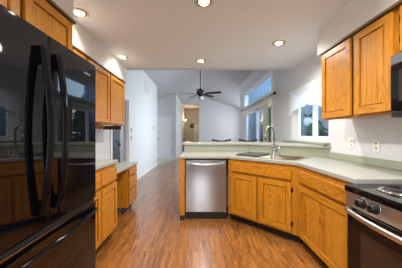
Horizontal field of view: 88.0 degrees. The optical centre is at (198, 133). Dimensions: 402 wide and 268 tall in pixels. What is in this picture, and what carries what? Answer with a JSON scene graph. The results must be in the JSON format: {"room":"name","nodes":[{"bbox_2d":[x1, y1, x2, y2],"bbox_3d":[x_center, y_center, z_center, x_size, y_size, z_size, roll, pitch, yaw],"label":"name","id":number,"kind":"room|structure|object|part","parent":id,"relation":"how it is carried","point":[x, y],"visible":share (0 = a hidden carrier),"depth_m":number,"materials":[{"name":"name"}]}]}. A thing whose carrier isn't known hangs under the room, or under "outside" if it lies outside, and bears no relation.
{"room":"kitchen","nodes":[
{"label":"kitchen","id":0,"kind":"room"},
{"bbox_2d":[113,125,119,159],"bbox_3d":[-3.350,-0.057,5.945,3.100,2.600,4.690,0,0,0],"label":"wall","id":1,"kind":"structure","parent":0,"point":[116,133],"depth_m":8.20,"materials":[{"name":"grey paint"}]},
{"bbox_2d":[96,70,156,175],"bbox_3d":[-1.740,-0.339,2.980,0.120,3.164,10.760,0,0,0],"label":"wall","id":2,"kind":"structure","parent":0,"point":[143,107],"depth_m":5.97,"materials":[{"name":"white"}]},
{"bbox_2d":[0,0,75,50],"bbox_3d":[-1.329,-0.732,1.180,0.668,0.350,1.008,0,0,0],"label":"upper cabinet","id":3,"kind":"object","parent":2,"relation":"attached to","point":[47,16],"visible":0.45,"depth_m":1.38,"materials":[{"name":"brown wood"}]},
{"bbox_3d":[-1.016,-0.721,0.935,0.034,0.294,0.450,0,0,0],"label":"door","id":4,"kind":"part","parent":3,"relation":"part of","materials":[{"name":"brown wood"}]},
{"bbox_3d":[-1.016,-0.721,1.423,0.034,0.294,0.445,0,0,0],"label":"door","id":5,"kind":"part","parent":3,"relation":"part of","materials":[{"name":"brown wood"}]},
{"bbox_2d":[52,0,72,18],"bbox_3d":[-1.357,-1.054,-0.345,0.647,0.285,4.110,0,0,0],"label":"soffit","id":6,"kind":"structure","parent":2,"relation":"attached to","point":[66,6],"depth_m":1.62,"materials":[{"name":"white paint"}]},
{"bbox_2d":[73,45,87,59],"bbox_3d":[-1.473,-0.523,2.047,0.398,0.767,0.673,0,0,0],"label":"upper cabinet","id":7,"kind":"object","parent":2,"relation":"attached to","point":[76,50],"visible":0.13,"depth_m":2.24,"materials":[{"name":"brown wood"}]},
{"bbox_3d":[-1.295,-0.513,2.047,0.034,0.711,0.605,0,0,0],"label":"door","id":8,"kind":"part","parent":7,"relation":"part of","materials":[{"name":"brown wood"}]},
{"bbox_2d":[73,19,125,81],"bbox_3d":[-1.495,-1.054,2.731,0.370,0.285,2.038,0,0,0],"label":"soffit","id":9,"kind":"structure","parent":2,"relation":"attached to","point":[82,39],"depth_m":2.66,"materials":[{"name":"white paint"}]},
{"bbox_2d":[86,55,125,129],"bbox_3d":[-1.473,-0.491,2.995,0.398,0.832,1.228,0,0,0],"label":"upper cabinet","id":10,"kind":"object","parent":2,"relation":"attached to","point":[110,88],"visible":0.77,"depth_m":2.97,"materials":[{"name":"brown wood"}]},
{"bbox_3d":[-1.295,-0.513,2.700,0.034,0.711,0.570,0,0,0],"label":"door","id":11,"kind":"part","parent":10,"relation":"part of","materials":[{"name":"brown wood"}]},
{"bbox_3d":[-1.295,-0.513,3.297,0.034,0.711,0.555,0,0,0],"label":"door","id":12,"kind":"part","parent":10,"relation":"part of","materials":[{"name":"brown wood"}]},
{"bbox_2d":[110,96,129,161],"bbox_3d":[-1.731,0.188,4.485,0.138,2.110,1.110,0,0,0],"label":"door frame","id":13,"kind":"structure","parent":2,"relation":"in","point":[127,99],"depth_m":4.95,"materials":[{"name":"white"}]},
{"bbox_2d":[118,101,126,161],"bbox_3d":[-1.905,0.222,5.250,0.165,2.033,0.766,0,0,-30],"label":"door","id":14,"kind":"structure","parent":13,"relation":"attached to","point":[121,130],"depth_m":4.94,"materials":[{"name":"white"}]},
{"bbox_2d":[137,163,157,179],"bbox_3d":[-1.673,1.198,6.705,0.014,0.090,3.310,0,0,0],"label":"baseboard","id":15,"kind":"structure","parent":2,"relation":"attached to","point":[156,164],"depth_m":6.60,"materials":[{"name":"white"}]},
{"bbox_2d":[145,81,149,95],"bbox_3d":[-1.675,-1.477,6.750,0.008,0.360,0.600,0,0,0],"label":"air vent","id":16,"kind":"object","parent":2,"relation":"in","point":[146,83],"visible":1,"depth_m":6.76,"materials":[{"name":"white"}]},
{"bbox_2d":[157,93,181,158],"bbox_3d":[-3.080,-0.424,12.310,3.840,3.335,3.620,0,0,0],"label":"wall","id":17,"kind":"structure","parent":0,"point":[170,105],"depth_m":10.50,"materials":[{"name":"white"}]},
{"bbox_2d":[157,117,172,158],"bbox_3d":[-1.750,0.182,10.444,0.840,2.103,0.109,0,0,0],"label":"door","id":18,"kind":"structure","parent":17,"relation":"in","point":[164,124],"depth_m":10.46,"materials":[{"name":"white"}]},
{"bbox_2d":[182,104,198,151],"bbox_3d":[-0.520,-0.437,15.860,1.520,3.360,3.480,0,0,0],"label":"wall","id":19,"kind":"structure","parent":0,"point":[190,112],"depth_m":17.50,"materials":[{"name":"beige paint"}]},
{"bbox_2d":[194,124,198,141],"bbox_3d":[-0.170,0.218,17.460,0.505,2.035,0.040,0,0,0],"label":"door","id":20,"kind":"structure","parent":19,"relation":"in","point":[196,126],"depth_m":17.45,"materials":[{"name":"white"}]},
{"bbox_2d":[143,70,252,108],"bbox_3d":[-0.850,-1.737,10.950,8.300,1.825,14.100,0,0,0],"label":"vault","id":21,"kind":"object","parent":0,"point":[182,83],"visible":0.19,"depth_m":9.08,"materials":[{"name":"grey paint"}]},
{"bbox_2d":[189,70,220,100],"bbox_3d":[0.030,-1.738,6.164,1.243,1.499,1.211,0,0,0],"label":"ceiling fan","id":22,"kind":"object","parent":21,"relation":"hanging from","point":[200,92],"visible":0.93,"depth_m":6.12,"materials":[{"name":"brown metal"}]},
{"bbox_3d":[0.425,-1.197,6.045,0.450,0.039,0.136,0,0,22],"label":"blade","id":23,"kind":"part","parent":22,"relation":"part of","materials":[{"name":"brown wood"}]},
{"bbox_2d":[126,68,292,69],"bbox_3d":[0.020,-1.923,3.836,3.640,1.453,0.129,0,0,0],"label":"wall","id":24,"kind":"structure","parent":0,"point":[126,68],"depth_m":3.80,"materials":[{"name":"white"}]},
{"bbox_2d":[96,151,325,267],"bbox_3d":[0.000,1.290,7.800,10.000,0.106,20.400,0,0,0],"label":"floor","id":25,"kind":"structure","parent":0,"point":[151,233],"depth_m":2.43,"materials":[{"name":"brown wood"}]},
{"bbox_2d":[0,4,96,267],"bbox_3d":[-1.170,0.353,1.131,0.860,1.780,1.022,0,0,0],"label":"refrigerator","id":26,"kind":"object","parent":25,"relation":"on","point":[48,209],"visible":1,"depth_m":1.06,"materials":[{"name":"black metal"}]},
{"bbox_3d":[-0.843,-0.019,0.872,0.065,1.035,0.497,0,0,0],"label":"door","id":27,"kind":"part","parent":26,"relation":"part of","materials":[{"name":"black metal"}]},
{"bbox_3d":[-0.775,-0.017,1.057,0.070,0.854,0.052,0,0,0],"label":"door handle","id":28,"kind":"part","parent":26,"relation":"part of","materials":[{"name":"black"}]},
{"bbox_3d":[-0.843,0.847,1.131,0.065,0.652,1.016,0,0,0],"label":"freezer drawer","id":29,"kind":"part","parent":26,"relation":"part of","materials":[{"name":"black metal"}]},
{"bbox_3d":[-0.775,-0.017,1.175,0.070,0.854,0.052,0,0,0],"label":"door handle","id":30,"kind":"part","parent":26,"relation":"part of","materials":[{"name":"black"}]},
{"bbox_3d":[-0.843,-0.019,1.383,0.065,1.035,0.513,0,0,0],"label":"door","id":31,"kind":"part","parent":26,"relation":"part of","materials":[{"name":"black metal"}]},
{"bbox_2d":[94,164,116,250],"bbox_3d":[-1.313,0.798,2.110,0.654,0.889,0.864,0,0,0],"label":"base cabinet","id":32,"kind":"object","parent":25,"relation":"on","point":[106,186],"visible":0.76,"depth_m":2.23,"materials":[{"name":"brown wood"}]},
{"bbox_3d":[-1.003,0.840,1.905,0.034,0.537,0.390,0,0,0],"label":"door","id":33,"kind":"part","parent":32,"relation":"part of","materials":[{"name":"brown wood"}]},
{"bbox_3d":[-1.005,0.471,1.905,0.030,0.140,0.390,0,0,0],"label":"drawer","id":34,"kind":"part","parent":32,"relation":"part of","materials":[{"name":"brown wood"}]},
{"bbox_2d":[96,159,117,169],"bbox_3d":[-1.337,0.333,2.120,0.685,0.039,0.880,0,0,0],"label":"countertop","id":35,"kind":"structure","parent":32,"relation":"on","point":[100,163],"depth_m":2.33,"materials":[{"name":"green laminate"}]},
{"bbox_3d":[-1.005,0.471,2.315,0.030,0.140,0.390,0,0,0],"label":"drawer","id":36,"kind":"part","parent":32,"relation":"part of","materials":[{"name":"brown wood"}]},
{"bbox_3d":[-1.003,0.840,2.315,0.034,0.537,0.390,0,0,0],"label":"door","id":37,"kind":"part","parent":32,"relation":"part of","materials":[{"name":"brown wood"}]},
{"bbox_2d":[115,162,137,213],"bbox_3d":[-1.379,0.867,3.112,0.598,0.753,1.135,0,0,0],"label":"desk","id":38,"kind":"object","parent":25,"relation":"on","point":[126,180],"visible":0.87,"depth_m":3.23,"materials":[{"name":"brown wood"}]},
{"bbox_3d":[-1.095,0.998,3.435,0.030,0.220,0.370,0,0,0],"label":"drawer","id":39,"kind":"part","parent":38,"relation":"part of","materials":[{"name":"brown wood"}]},
{"bbox_3d":[-1.095,0.773,3.435,0.030,0.190,0.370,0,0,0],"label":"drawer","id":40,"kind":"part","parent":38,"relation":"part of","materials":[{"name":"brown wood"}]},
{"bbox_3d":[-1.095,0.606,3.435,0.030,0.105,0.370,0,0,0],"label":"drawer","id":41,"kind":"part","parent":38,"relation":"part of","materials":[{"name":"brown wood"}]},
{"bbox_2d":[180,158,184,219],"bbox_3d":[-0.242,0.798,3.296,0.070,0.889,0.608,0,0,0],"label":"end panel","id":42,"kind":"object","parent":25,"relation":"on","point":[182,160],"visible":0.88,"depth_m":3.00,"materials":[{"name":"brown wood"}]},
{"bbox_2d":[185,158,226,218],"bbox_3d":[0.099,0.800,3.262,0.604,0.885,0.636,0,0,0],"label":"dishwasher","id":43,"kind":"object","parent":25,"relation":"on","point":[205,178],"visible":1,"depth_m":3.00,"materials":[{"name":"silver metal"}]},
{"bbox_3d":[0.099,1.187,3.055,0.604,0.112,0.010,0,0,0],"label":"kick plate","id":44,"kind":"part","parent":43,"relation":"part of","materials":[{"name":"black"}]},
{"bbox_3d":[0.099,0.425,2.972,0.524,0.047,0.056,0,0,0],"label":"handle","id":45,"kind":"part","parent":43,"relation":"part of","materials":[{"name":"silver metal"}]},
{"bbox_2d":[212,139,230,141],"bbox_3d":[0.470,0.670,4.155,0.420,1.147,0.482,0,0,0],"label":"bar stool","id":46,"kind":"object","parent":25,"relation":"on","point":[213,140],"visible":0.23,"depth_m":4.37,"materials":[{"name":"brown wood"}]},
{"bbox_2d":[238,139,257,141],"bbox_3d":[0.993,0.670,4.284,0.420,1.147,0.482,0,0,18],"label":"bar stool","id":47,"kind":"object","parent":25,"relation":"on","point":[240,140],"visible":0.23,"depth_m":4.50,"materials":[{"name":"brown wood"}]},
{"bbox_2d":[228,159,301,242],"bbox_3d":[0.965,0.797,2.861,0.621,0.891,0.979,0,0,-45],"label":"base cabinet","id":48,"kind":"object","parent":25,"relation":"on","point":[262,195],"visible":0.85,"depth_m":2.58,"materials":[{"name":"brown wood"}]},
{"bbox_3d":[0.601,0.830,2.810,0.392,0.557,0.034,0,0,45],"label":"door","id":49,"kind":"part","parent":48,"relation":"part of","materials":[{"name":"brown wood"}]},
{"bbox_3d":[0.757,0.461,2.656,0.030,0.120,0.830,0,0,-45],"label":"false drawer","id":50,"kind":"part","parent":48,"relation":"part of","materials":[{"name":"brown wood"}]},
{"bbox_3d":[0.909,0.830,2.502,0.034,0.557,0.398,0,0,-45],"label":"door","id":51,"kind":"part","parent":48,"relation":"part of","materials":[{"name":"brown wood"}]},
{"bbox_2d":[179,152,401,183],"bbox_3d":[0.887,0.333,2.677,1.330,0.039,2.936,0,0,-42],"label":"countertop","id":52,"kind":"structure","parent":48,"relation":"on","point":[352,172],"depth_m":1.94,"materials":[{"name":"green laminate"}]},
{"bbox_2d":[264,125,278,154],"bbox_3d":[1.073,0.090,3.087,0.210,0.434,0.101,0,0,7],"label":"faucet","id":53,"kind":"object","parent":52,"relation":"on","point":[267,127],"visible":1,"depth_m":3.08,"materials":[{"name":"silver metal"}]},
{"bbox_3d":[1.050,0.047,3.084,0.172,0.349,0.029,0,0,-15],"label":"spout","id":54,"kind":"part","parent":53,"relation":"part of","materials":[{"name":"silver metal"}]},
{"bbox_2d":[234,154,310,160],"bbox_3d":[1.003,0.401,2.899,0.540,0.188,0.885,0,0,-45],"label":"sink","id":55,"kind":"object","parent":52,"relation":"in","point":[269,156],"visible":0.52,"depth_m":2.89,"materials":[{"name":"silver metal"}]},
{"bbox_2d":[236,152,269,156],"bbox_3d":[0.793,0.293,3.045,0.340,0.017,0.400,0,1,45],"label":"board","id":56,"kind":"object","parent":55,"relation":"on","point":[255,154],"visible":1,"depth_m":2.98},
{"bbox_3d":[1.102,0.402,2.754,0.470,0.186,0.415,0,0,45],"label":"bowl","id":57,"kind":"part","parent":55,"relation":"part of","materials":[{"name":"silver metal"}]},
{"bbox_2d":[298,166,352,267],"bbox_3d":[1.391,0.797,1.884,0.621,0.891,0.872,0,0,0],"label":"base cabinet","id":58,"kind":"object","parent":25,"relation":"on","point":[322,217],"visible":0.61,"depth_m":1.82,"materials":[{"name":"brown wood"}]},
{"bbox_3d":[1.100,0.461,1.875,0.030,0.120,0.795,0,0,0],"label":"drawer","id":59,"kind":"part","parent":58,"relation":"part of","materials":[{"name":"brown wood"}]},
{"bbox_2d":[344,184,401,267],"bbox_3d":[1.323,0.733,1.062,0.755,1.020,0.768,0,0,0],"label":"range","id":60,"kind":"object","parent":25,"relation":"on","point":[374,211],"visible":1,"depth_m":1.22,"materials":[{"name":"silver metal"}]},
{"bbox_3d":[0.996,0.431,1.294,0.044,0.068,0.068,0,0,0],"label":"knob","id":61,"kind":"part","parent":60,"relation":"part of","materials":[{"name":"black plastic"}]},
{"bbox_3d":[0.983,0.508,1.062,0.075,0.034,0.710,0,0,0],"label":"oven handle","id":62,"kind":"part","parent":60,"relation":"part of","materials":[{"name":"silver metal"}]},
{"bbox_3d":[0.996,0.431,1.200,0.044,0.068,0.068,0,0,0],"label":"knob","id":63,"kind":"part","parent":60,"relation":"part of","materials":[{"name":"black plastic"}]},
{"bbox_2d":[345,184,401,211],"bbox_3d":[1.345,0.370,1.062,0.670,0.042,0.768,0,0,0],"label":"cooktop","id":64,"kind":"object","parent":60,"relation":"in","point":[375,194],"depth_m":1.24,"materials":[{"name":"black metal"}]},
{"bbox_3d":[1.045,0.437,1.062,0.061,0.092,0.760,0,0,0],"label":"control panel","id":65,"kind":"part","parent":60,"relation":"part of","materials":[{"name":"silver metal"}]},
{"bbox_2d":[182,97,239,141],"bbox_3d":[1.910,-0.643,14.060,6.140,3.773,0.120,0,0,0],"label":"wall","id":66,"kind":"structure","parent":0,"point":[219,121],"depth_m":14.00,"materials":[{"name":"white"}]},
{"bbox_2d":[73,0,351,67],"bbox_3d":[0.020,-1.257,0.685,3.600,0.120,6.170,0,0,0],"label":"ceiling","id":67,"kind":"structure","parent":0,"point":[151,33],"depth_m":2.41,"materials":[{"name":"white"}]},
{"bbox_2d":[73,8,88,18],"bbox_3d":[-1.185,-1.188,2.060,0.176,0.015,0.176,0,0,0],"label":"recessed light","id":68,"kind":"object","parent":67,"relation":"in","point":[79,13],"visible":0.8,"depth_m":2.06,"materials":[{"name":"beige"}]},
{"bbox_2d":[116,55,127,58],"bbox_3d":[-1.190,-1.188,3.230,0.176,0.015,0.176,0,0,0],"label":"recessed light","id":69,"kind":"object","parent":67,"relation":"in","point":[117,56],"visible":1,"depth_m":3.21,"materials":[{"name":"beige"}]},
{"bbox_2d":[195,59,205,62],"bbox_3d":[0.030,-1.188,3.410,0.176,0.015,0.176,0,0,0],"label":"recessed light","id":70,"kind":"object","parent":67,"relation":"in","point":[198,60],"visible":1,"depth_m":3.39,"materials":[{"name":"beige"}]},
{"bbox_2d":[194,0,213,8],"bbox_3d":[0.045,-1.188,1.886,0.176,0.015,0.176,0,0,0],"label":"recessed light","id":71,"kind":"object","parent":67,"relation":"in","point":[203,4],"visible":1,"depth_m":1.90,"materials":[{"name":"beige"}]},
{"bbox_2d":[272,40,285,45],"bbox_3d":[1.050,-1.188,2.736,0.176,0.015,0.176,0,0,0],"label":"recessed light","id":72,"kind":"object","parent":67,"relation":"in","point":[279,42],"visible":1,"depth_m":2.72,"materials":[{"name":"beige"}]},
{"bbox_2d":[226,153,327,204],"bbox_3d":[0.826,0.716,3.456,2.193,1.055,0.560,0,0,23],"label":"wall","id":73,"kind":"structure","parent":0,"point":[270,153],"depth_m":3.62,"materials":[{"name":"white"}]},
{"bbox_2d":[184,145,328,156],"bbox_3d":[0.822,0.250,3.385,2.160,0.122,0.459,0,0,24],"label":"backsplash","id":74,"kind":"structure","parent":73,"relation":"attached to","point":[301,151],"depth_m":3.46,"materials":[{"name":"laminate"}]},
{"bbox_2d":[183,142,330,147],"bbox_3d":[0.828,0.168,3.593,2.341,0.039,0.924,0,0,23],"label":"bar ledge","id":75,"kind":"object","parent":73,"relation":"on","point":[184,143],"visible":1,"depth_m":3.49,"materials":[{"name":"green laminate"}]},
{"bbox_2d":[301,104,328,135],"bbox_3d":[3.630,0.143,5.225,0.060,2.500,6.450,0,0,0],"label":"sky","id":76,"kind":"structure","parent":0,"point":[308,109],"depth_m":6.84,"materials":[{"name":"blue"}]},
{"bbox_2d":[303,113,312,125],"bbox_3d":[3.426,-0.448,6.424,0.381,0.397,0.060,0,0,30],"label":"dial","id":77,"kind":"object","parent":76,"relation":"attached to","point":[308,119],"visible":0.8,"depth_m":6.43,"materials":[{"name":"white"}]},
{"bbox_2d":[240,52,401,169],"bbox_3d":[1.790,-0.387,3.150,0.140,3.260,11.100,0,0,0],"label":"wall","id":78,"kind":"structure","parent":0,"point":[386,129],"depth_m":2.72,"materials":[{"name":"white"}]},
{"bbox_2d":[244,70,272,141],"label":"window","id":79,"kind":"structure","parent":78,"relation":"in","point":[269,74],"depth_m":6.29,"materials":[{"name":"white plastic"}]},
{"bbox_3d":[1.758,0.218,7.025,0.035,1.955,1.470,0,0,0],"label":"sash","id":80,"kind":"part","parent":79,"relation":"part of","materials":[{"name":"white plastic"}]},
{"bbox_2d":[241,92,275,141],"bbox_3d":[1.658,0.132,6.200,0.120,2.101,3.490,0,0,0],"label":"curtain","id":81,"kind":"object","parent":79,"relation":"attached to","point":[265,101],"visible":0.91,"depth_m":5.13,"materials":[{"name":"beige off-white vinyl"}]},
{"bbox_3d":[1.630,-0.887,6.205,0.025,0.026,3.310,0,0,0],"label":"rod","id":82,"kind":"part","parent":81,"relation":"part of","materials":[{"name":"silver metal"}]},
{"bbox_3d":[1.800,0.218,5.635,0.036,1.955,1.470,0,0,0],"label":"sash","id":83,"kind":"part","parent":79,"relation":"part of","materials":[{"name":"white plastic"}]},
{"bbox_2d":[288,77,321,115],"bbox_3d":[1.670,-0.547,3.290,0.031,0.460,1.180,0,0,0],"label":"lace valance","id":84,"kind":"object","parent":78,"relation":"hanging from","point":[310,93],"visible":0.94,"depth_m":3.21,"materials":[{"name":"white fabric"}]},
{"bbox_3d":[1.670,-0.757,3.290,0.018,0.018,1.180,0,0,0],"label":"rod","id":85,"kind":"part","parent":84,"relation":"part of","materials":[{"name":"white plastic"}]},
{"bbox_2d":[283,140,329,144],"bbox_3d":[1.677,0.130,3.390,0.083,0.033,1.340,0,0,0],"label":"window sill","id":86,"kind":"structure","parent":78,"relation":"attached to","point":[295,141],"depth_m":3.13,"materials":[{"name":"laminate"}]},
{"bbox_2d":[293,103,329,142],"bbox_3d":[1.782,-0.327,3.300,0.095,0.905,1.120,0,0,0],"label":"window","id":87,"kind":"structure","parent":78,"relation":"in","point":[297,136],"depth_m":3.25,"materials":[{"name":"white plastic"}]},
{"bbox_3d":[1.768,-0.327,3.442,0.027,0.815,0.545,0,0,0],"label":"sash","id":88,"kind":"part","parent":87,"relation":"part of","materials":[{"name":"white plastic"}]},
{"bbox_3d":[1.802,-0.327,3.000,0.027,0.815,0.430,0,0,0],"label":"sash","id":89,"kind":"part","parent":87,"relation":"part of","materials":[{"name":"white plastic"}]},
{"bbox_2d":[347,137,353,147],"bbox_3d":[1.712,0.098,2.360,0.016,0.116,0.115,0,0,0],"label":"switch plate","id":90,"kind":"object","parent":78,"relation":"attached to","point":[350,141],"visible":1,"depth_m":2.35,"materials":[{"name":"white"}]},
{"bbox_2d":[317,0,398,54],"bbox_3d":[1.548,-1.054,0.007,0.345,0.285,4.815,0,0,0],"label":"soffit","id":91,"kind":"structure","parent":78,"relation":"attached to","point":[356,13],"depth_m":1.91,"materials":[{"name":"white paint"}]},
{"bbox_2d":[319,3,400,120],"bbox_3d":[1.536,-0.528,1.895,0.358,0.757,0.908,0,0,0],"label":"upper cabinet","id":92,"kind":"object","parent":78,"relation":"attached to","point":[356,69],"visible":0.95,"depth_m":1.74,"materials":[{"name":"brown wood"}]},
{"bbox_3d":[1.378,-0.518,2.094,0.034,0.701,0.433,0,0,0],"label":"door","id":93,"kind":"part","parent":92,"relation":"part of","materials":[{"name":"brown wood"}]},
{"bbox_3d":[1.378,-0.518,1.653,0.034,0.701,0.353,0,0,0],"label":"door","id":94,"kind":"part","parent":92,"relation":"part of","materials":[{"name":"brown wood"}]},
{"bbox_2d":[328,152,401,170],"bbox_3d":[1.710,0.272,1.367,0.019,0.078,2.735,0,0,0],"label":"backsplash","id":95,"kind":"structure","parent":78,"relation":"attached to","point":[390,164],"depth_m":2.08,"materials":[{"name":"laminate"}]},
{"bbox_2d":[373,140,379,151],"bbox_3d":[1.715,0.115,2.010,0.010,0.116,0.075,0,0,0],"label":"power outlet","id":96,"kind":"object","parent":78,"relation":"attached to","point":[376,143],"visible":1,"depth_m":2.01,"materials":[{"name":"white"}]},
{"bbox_2d":[395,0,401,51],"bbox_3d":[1.536,-0.725,1.058,0.358,0.365,0.773,0,0,0],"label":"upper cabinet","id":97,"kind":"object","parent":78,"relation":"attached to","point":[398,3],"visible":0.87,"depth_m":1.41,"materials":[{"name":"brown wood"}]},
{"bbox_2d":[391,52,401,117],"bbox_3d":[1.496,-0.325,1.059,0.428,0.425,0.758,0,0,0],"label":"microwave","id":98,"kind":"object","parent":97,"relation":"attached to","point":[396,60],"visible":1,"depth_m":1.40,"materials":[{"name":"black plastic"}]},
{"bbox_3d":[1.342,-0.134,1.059,0.026,0.039,0.758,0,0,0],"label":"trim","id":99,"kind":"part","parent":98,"relation":"part of","materials":[{"name":"black plastic"}]},
{"bbox_3d":[1.378,-0.714,1.241,0.034,0.309,0.340,0,0,0],"label":"door","id":100,"kind":"part","parent":97,"relation":"part of","materials":[{"name":"brown wood"}]},
{"label":"outside","id":101,"kind":"structure","parent":0,"visible":0},
{"bbox_3d":[7.935,1.443,2.800,12.130,0.100,11.600,0,0,0],"label":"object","id":102,"kind":"structure","parent":101,"visible":0},
{"bbox_2d":[259,107,270,141],"bbox_3d":[2.802,0.126,7.740,1.319,2.534,1.314,0,0,-31],"label":"conifer tree","id":103,"kind":"object","parent":102,"relation":"on","point":[269,109],"visible":0.14,"depth_m":7.64,"materials":[{"name":"green plant"}]},
{"bbox_2d":[304,120,328,135],"bbox_3d":[2.987,0.522,5.333,1.166,1.741,1.130,0,0,0],"label":"conifer tree","id":104,"kind":"object","parent":102,"relation":"on","point":[321,128],"visible":0.09,"depth_m":5.25,"materials":[{"name":"green plant"}]}
]}

